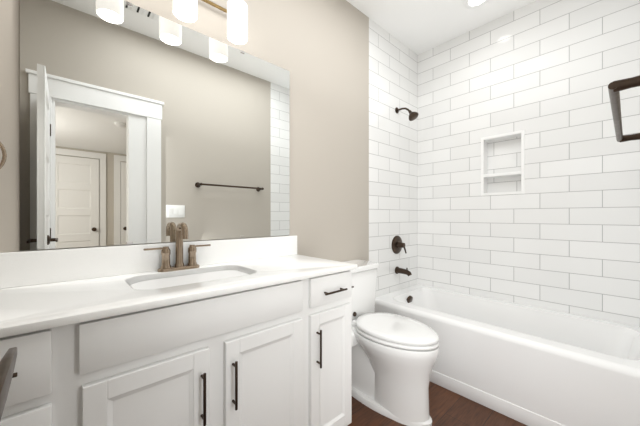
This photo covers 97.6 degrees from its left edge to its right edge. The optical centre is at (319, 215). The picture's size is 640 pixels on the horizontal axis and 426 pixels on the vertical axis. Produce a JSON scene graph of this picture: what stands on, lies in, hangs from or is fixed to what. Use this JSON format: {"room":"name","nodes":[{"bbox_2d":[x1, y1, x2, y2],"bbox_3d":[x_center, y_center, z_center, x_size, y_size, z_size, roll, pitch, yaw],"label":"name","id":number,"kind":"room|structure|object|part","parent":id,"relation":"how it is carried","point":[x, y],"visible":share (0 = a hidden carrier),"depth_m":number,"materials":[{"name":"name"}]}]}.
{"room":"bathroom","nodes":[
{"label":"bathroom","id":0,"kind":"room"},
{"bbox_2d":[0,347,16,420],"bbox_3d":[-0.253,0.132,0.119,0.137,2.023,0.623,0,0,-42],"label":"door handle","id":1,"kind":"structure","parent":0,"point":[7,363],"depth_m":0.26,"materials":[{"name":"brown"}]},
{"bbox_2d":[0,0,368,261],"bbox_3d":[-0.485,-0.240,1.585,2.290,2.790,0.120,0,0,-42],"label":"wall","id":2,"kind":"structure","parent":0,"point":[318,50],"depth_m":1.89,"materials":[{"name":"beige paint"}]},
{"bbox_2d":[0,142,6,168],"bbox_3d":[-1.116,-0.210,0.894,0.160,0.180,0.054,0,0,-42],"label":"towel ring","id":3,"kind":"object","parent":2,"relation":"attached to","point":[4,156],"visible":1,"depth_m":0.92,"materials":[{"name":"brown metal"}]},
{"bbox_2d":[0,235,296,285],"bbox_3d":[-0.673,0.185,1.318,1.410,0.120,0.020,0,0,-42],"label":"backsplash","id":4,"kind":"structure","parent":2,"relation":"attached to","point":[24,268],"depth_m":1.17,"materials":[{"name":"white stone"}]},
{"bbox_2d":[20,0,289,250],"bbox_3d":[-0.622,-0.395,1.371,1.160,1.032,0.010,0,0,-42],"label":"mirror","id":5,"kind":"object","parent":2,"relation":"attached to","point":[138,125],"visible":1,"depth_m":1.22,"materials":[{"name":"clear glass"}]},
{"bbox_3d":[-0.815,0.115,1.196,0.024,0.012,0.010,0,0,-42],"label":"frame","id":6,"kind":"part","parent":5,"relation":"part of","materials":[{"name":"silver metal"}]},
{"bbox_3d":[-0.815,-0.904,1.196,0.024,0.012,0.010,0,0,-42],"label":"frame","id":7,"kind":"part","parent":5,"relation":"part of","materials":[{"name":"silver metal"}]},
{"bbox_3d":[-0.429,-0.904,1.545,0.024,0.012,0.010,0,0,-42],"label":"frame","id":8,"kind":"part","parent":5,"relation":"part of","materials":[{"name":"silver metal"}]},
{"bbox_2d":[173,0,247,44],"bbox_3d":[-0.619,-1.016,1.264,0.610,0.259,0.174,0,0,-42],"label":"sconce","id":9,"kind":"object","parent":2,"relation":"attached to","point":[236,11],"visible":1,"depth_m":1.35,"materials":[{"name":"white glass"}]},
{"bbox_3d":[-0.594,-0.974,1.236,0.100,0.173,0.100,0,0,-42],"label":"lamp shade","id":10,"kind":"part","parent":9,"relation":"part of","materials":[{"name":"white glass"}]},
{"bbox_3d":[-0.413,-0.974,1.401,0.100,0.173,0.100,0,0,-42],"label":"lamp shade","id":11,"kind":"part","parent":9,"relation":"part of","materials":[{"name":"white glass"}]},
{"bbox_2d":[369,18,417,296],"bbox_3d":[0.702,-0.240,2.661,0.915,2.790,0.120,0,0,-42],"label":"tiled wall","id":12,"kind":"structure","parent":0,"point":[393,150],"depth_m":2.54,"materials":[{"name":"white tile"}]},
{"bbox_2d":[392,236,406,253],"bbox_3d":[0.736,0.265,2.558,0.170,0.170,0.077,0,0,-42],"label":"shower valve","id":13,"kind":"object","parent":12,"relation":"attached to","point":[398,245],"visible":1,"depth_m":2.55,"materials":[{"name":"brown metal"}]},
{"bbox_3d":[0.769,0.301,2.550,0.053,0.082,0.021,0,0,-42],"label":"handle","id":14,"kind":"part","parent":13,"relation":"part of","materials":[{"name":"brown metal"}]},
{"bbox_2d":[395,266,411,275],"bbox_3d":[0.760,0.501,2.530,0.068,0.074,0.150,0,0,-42],"label":"tub spout","id":15,"kind":"object","parent":12,"relation":"attached to","point":[406,271],"visible":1,"depth_m":2.52,"materials":[{"name":"brown metal"}]},
{"bbox_2d":[395,107,418,120],"bbox_3d":[0.780,-0.924,2.509,0.090,0.158,0.208,0,0,-42],"label":"shower head","id":16,"kind":"object","parent":12,"relation":"attached to","point":[413,116],"visible":1,"depth_m":2.47},
{"bbox_3d":[0.758,-0.952,2.533,0.017,0.064,0.137,0,0,-42],"label":"arm","id":17,"kind":"part","parent":16,"relation":"part of"},
{"bbox_2d":[348,382,526,425],"bbox_3d":[0.403,1.180,1.286,3.205,0.050,1.755,0,0,-42],"label":"floor","id":18,"kind":"structure","parent":0,"point":[447,407],"depth_m":1.63,"materials":[{"name":"brown wood"}]},
{"bbox_2d":[0,266,357,425],"bbox_3d":[-0.503,0.711,1.122,1.398,0.888,0.538,0,0,-42],"label":"bathroom vanity","id":19,"kind":"object","parent":18,"relation":"on","point":[243,332],"depth_m":0.91,"materials":[{"name":"white wood"}]},
{"bbox_3d":[-0.726,0.349,0.563,0.160,0.010,0.010,0,0,-42],"label":"handle","id":20,"kind":"part","parent":19,"relation":"part of","materials":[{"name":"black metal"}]},
{"bbox_3d":[-0.750,0.583,0.590,0.267,0.255,0.019,0,0,-42],"label":"drawer","id":21,"kind":"part","parent":19,"relation":"part of","materials":[{"name":"white wood"}]},
{"bbox_3d":[-0.750,0.351,0.590,0.267,0.152,0.019,0,0,-42],"label":"drawer","id":22,"kind":"part","parent":19,"relation":"part of","materials":[{"name":"white wood"}]},
{"bbox_3d":[-0.490,0.729,0.825,0.322,0.583,0.019,0,0,-42],"label":"door","id":23,"kind":"part","parent":19,"relation":"part of","materials":[{"name":"white wood"}]},
{"bbox_2d":[0,254,357,329],"bbox_3d":[-0.505,0.256,1.133,1.410,0.022,0.518,0,0,-42],"label":"countertop","id":24,"kind":"structure","parent":19,"relation":"on","point":[43,302],"depth_m":0.96,"materials":[{"name":"white stone"}]},
{"bbox_3d":[-0.718,0.143,1.218,0.085,0.008,0.016,0,0,-42],"label":"faucet arm","id":25,"kind":"part","parent":24,"relation":"part of"},
{"bbox_3d":[-0.645,0.150,1.285,0.040,0.165,0.040,0,0,-42],"label":"faucet stem","id":26,"kind":"part","parent":24,"relation":"part of","materials":[{"name":"brown metal"}]},
{"bbox_3d":[-0.572,0.143,1.351,0.085,0.008,0.016,0,0,-42],"label":"faucet arm","id":27,"kind":"part","parent":24,"relation":"part of"},
{"bbox_3d":[-0.375,0.518,0.899,0.008,0.009,0.026,0,0,-42],"label":"handle post","id":28,"kind":"part","parent":19,"relation":"part of","materials":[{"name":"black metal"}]},
{"bbox_3d":[-0.375,0.647,0.899,0.008,0.009,0.026,0,0,-42],"label":"handle post","id":29,"kind":"part","parent":19,"relation":"part of","materials":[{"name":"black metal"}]},
{"bbox_3d":[-0.366,0.583,0.889,0.010,0.165,0.010,0,0,-42],"label":"handle","id":30,"kind":"part","parent":19,"relation":"part of","materials":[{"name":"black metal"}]},
{"bbox_3d":[-0.296,0.518,0.971,0.008,0.009,0.026,0,0,-42],"label":"handle post","id":31,"kind":"part","parent":19,"relation":"part of","materials":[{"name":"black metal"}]},
{"bbox_3d":[-0.296,0.647,0.971,0.008,0.009,0.026,0,0,-42],"label":"handle post","id":32,"kind":"part","parent":19,"relation":"part of","materials":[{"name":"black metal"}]},
{"bbox_3d":[-0.287,0.583,0.961,0.010,0.165,0.010,0,0,-42],"label":"handle","id":33,"kind":"part","parent":19,"relation":"part of","materials":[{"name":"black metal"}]},
{"bbox_3d":[-0.205,0.729,1.084,0.339,0.583,0.019,0,0,-42],"label":"door","id":34,"kind":"part","parent":19,"relation":"part of","materials":[{"name":"white wood"}]},
{"bbox_3d":[-0.005,0.518,1.235,0.008,0.009,0.026,0,0,-42],"label":"handle post","id":35,"kind":"part","parent":19,"relation":"part of","materials":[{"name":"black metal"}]},
{"bbox_3d":[-0.005,0.647,1.235,0.008,0.009,0.026,0,0,-42],"label":"handle post","id":36,"kind":"part","parent":19,"relation":"part of","materials":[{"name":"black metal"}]},
{"bbox_3d":[0.004,0.583,1.225,0.010,0.165,0.010,0,0,-42],"label":"handle","id":37,"kind":"part","parent":19,"relation":"part of","materials":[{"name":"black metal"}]},
{"bbox_3d":[0.053,0.339,1.318,0.266,0.128,0.019,0,0,-42],"label":"drawer","id":38,"kind":"part","parent":19,"relation":"part of","materials":[{"name":"white wood"}]},
{"bbox_3d":[0.053,0.729,1.318,0.266,0.583,0.019,0,0,-42],"label":"door","id":39,"kind":"part","parent":19,"relation":"part of","materials":[{"name":"white wood"}]},
{"bbox_3d":[0.077,0.349,1.292,0.140,0.010,0.010,0,0,-42],"label":"handle","id":40,"kind":"part","parent":19,"relation":"part of","materials":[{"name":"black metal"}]},
{"bbox_2d":[344,260,438,425],"bbox_3d":[0.382,0.748,1.782,0.444,0.814,0.746,0,0,-42],"label":"toilet","id":41,"kind":"object","parent":18,"relation":"on","point":[394,357],"visible":0.81,"depth_m":1.61,"materials":[{"name":"white ceramic"}]},
{"bbox_3d":[0.230,0.655,1.870,0.030,0.030,0.018,0,0,-42],"label":"knob","id":42,"kind":"part","parent":41,"relation":"part of","materials":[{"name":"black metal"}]},
{"bbox_3d":[0.236,0.700,1.831,0.050,0.033,0.040,0,0,-42],"label":"handle","id":43,"kind":"part","parent":41,"relation":"part of","materials":[{"name":"white ceramic"}]},
{"bbox_3d":[0.207,0.360,1.975,0.444,0.038,0.224,0,0,-42],"label":"lid","id":44,"kind":"part","parent":41,"relation":"part of","materials":[{"name":"white ceramic"}]},
{"bbox_3d":[0.458,0.703,1.699,0.372,0.018,0.518,0,0,-42],"label":"seat","id":45,"kind":"part","parent":41,"relation":"part of","materials":[{"name":"white plastic"}]},
{"bbox_2d":[375,284,639,425],"bbox_3d":[1.217,0.890,2.025,0.762,0.530,1.511,0,0,-42],"label":"bathtub","id":46,"kind":"object","parent":18,"relation":"on","point":[527,365],"visible":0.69,"depth_m":1.67,"materials":[{"name":"white ceramic"}]},
{"bbox_2d":[346,0,536,54],"bbox_3d":[0.403,-1.660,1.286,3.205,0.050,1.755,0,0,-42],"label":"ceiling","id":47,"kind":"structure","parent":0,"point":[417,27],"depth_m":2.29,"materials":[{"name":"white paint"}]},
{"bbox_2d":[463,0,488,8],"bbox_3d":[1.187,-1.629,2.115,0.190,0.010,0.190,0,0,-42],"label":"recessed light","id":48,"kind":"object","parent":47,"relation":"in","point":[471,4],"visible":1,"depth_m":2.15,"materials":[{"name":"white"}]},
{"bbox_2d":[487,136,520,192],"bbox_3d":[1.567,-0.422,2.366,0.030,0.499,0.310,0,0,-42],"label":"wall","id":49,"kind":"structure","parent":0,"point":[503,155],"depth_m":2.36,"materials":[{"name":"tile"}]},
{"bbox_2d":[484,171,520,177],"bbox_3d":[1.521,-0.343,2.325,0.093,0.025,0.266,0,0,-42],"label":"niche shelf","id":50,"kind":"object","parent":49,"relation":"attached to","point":[506,174],"visible":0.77,"depth_m":2.29,"materials":[{"name":"white tile"}]},
{"bbox_2d":[418,0,639,326],"bbox_3d":[1.586,-0.240,2.278,0.120,2.790,1.635,0,0,-42],"label":"wall","id":51,"kind":"structure","parent":0,"point":[582,211],"depth_m":2.10,"materials":[{"name":"tile"}]},
{"bbox_2d":[481,137,486,195],"bbox_3d":[1.425,-0.422,2.431,0.093,0.499,0.022,0,0,-42],"label":"trim","id":52,"kind":"structure","parent":51,"relation":"attached to","point":[483,164],"depth_m":2.40,"materials":[{"name":"white tile"}]},
{"bbox_2d":[484,130,520,141],"bbox_3d":[1.521,-0.661,2.325,0.093,0.022,0.266,0,0,-42],"label":"trim","id":53,"kind":"structure","parent":51,"relation":"attached to","point":[503,136],"depth_m":2.30,"materials":[{"name":"white tile"}]},
{"bbox_2d":[484,191,520,195],"bbox_3d":[1.521,-0.184,2.325,0.093,0.022,0.266,0,0,-42],"label":"trim","id":54,"kind":"structure","parent":51,"relation":"on","point":[503,193],"depth_m":2.29,"materials":[{"name":"white tile"}]},
{"bbox_2d":[521,130,524,193],"bbox_3d":[1.618,-0.422,2.218,0.093,0.499,0.022,0,0,-42],"label":"trim","id":55,"kind":"structure","parent":51,"relation":"attached to","point":[522,161],"depth_m":2.19,"materials":[{"name":"white tile"}]},
{"bbox_3d":[0.976,-0.240,0.703,1.310,2.790,0.120,0,0,-42],"label":"wall","id":56,"kind":"structure","parent":0,"visible":0},
{"bbox_2d":[608,75,639,141],"bbox_3d":[1.002,-0.315,0.882,0.744,0.054,0.109,0,0,-42],"label":"towel rail","id":57,"kind":"object","parent":56,"relation":"attached to","point":[616,87],"visible":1,"depth_m":0.75,"materials":[{"name":"brown metal"}]},
{"bbox_3d":[0.746,-0.315,0.651,0.030,0.030,0.088,0,0,-42],"label":"post","id":58,"kind":"part","parent":57,"relation":"part of","materials":[{"name":"brown metal"}]},
{"bbox_3d":[1.257,-0.315,1.114,0.030,0.030,0.088,0,0,-42],"label":"post","id":59,"kind":"part","parent":57,"relation":"part of","materials":[{"name":"brown metal"}]}
]}

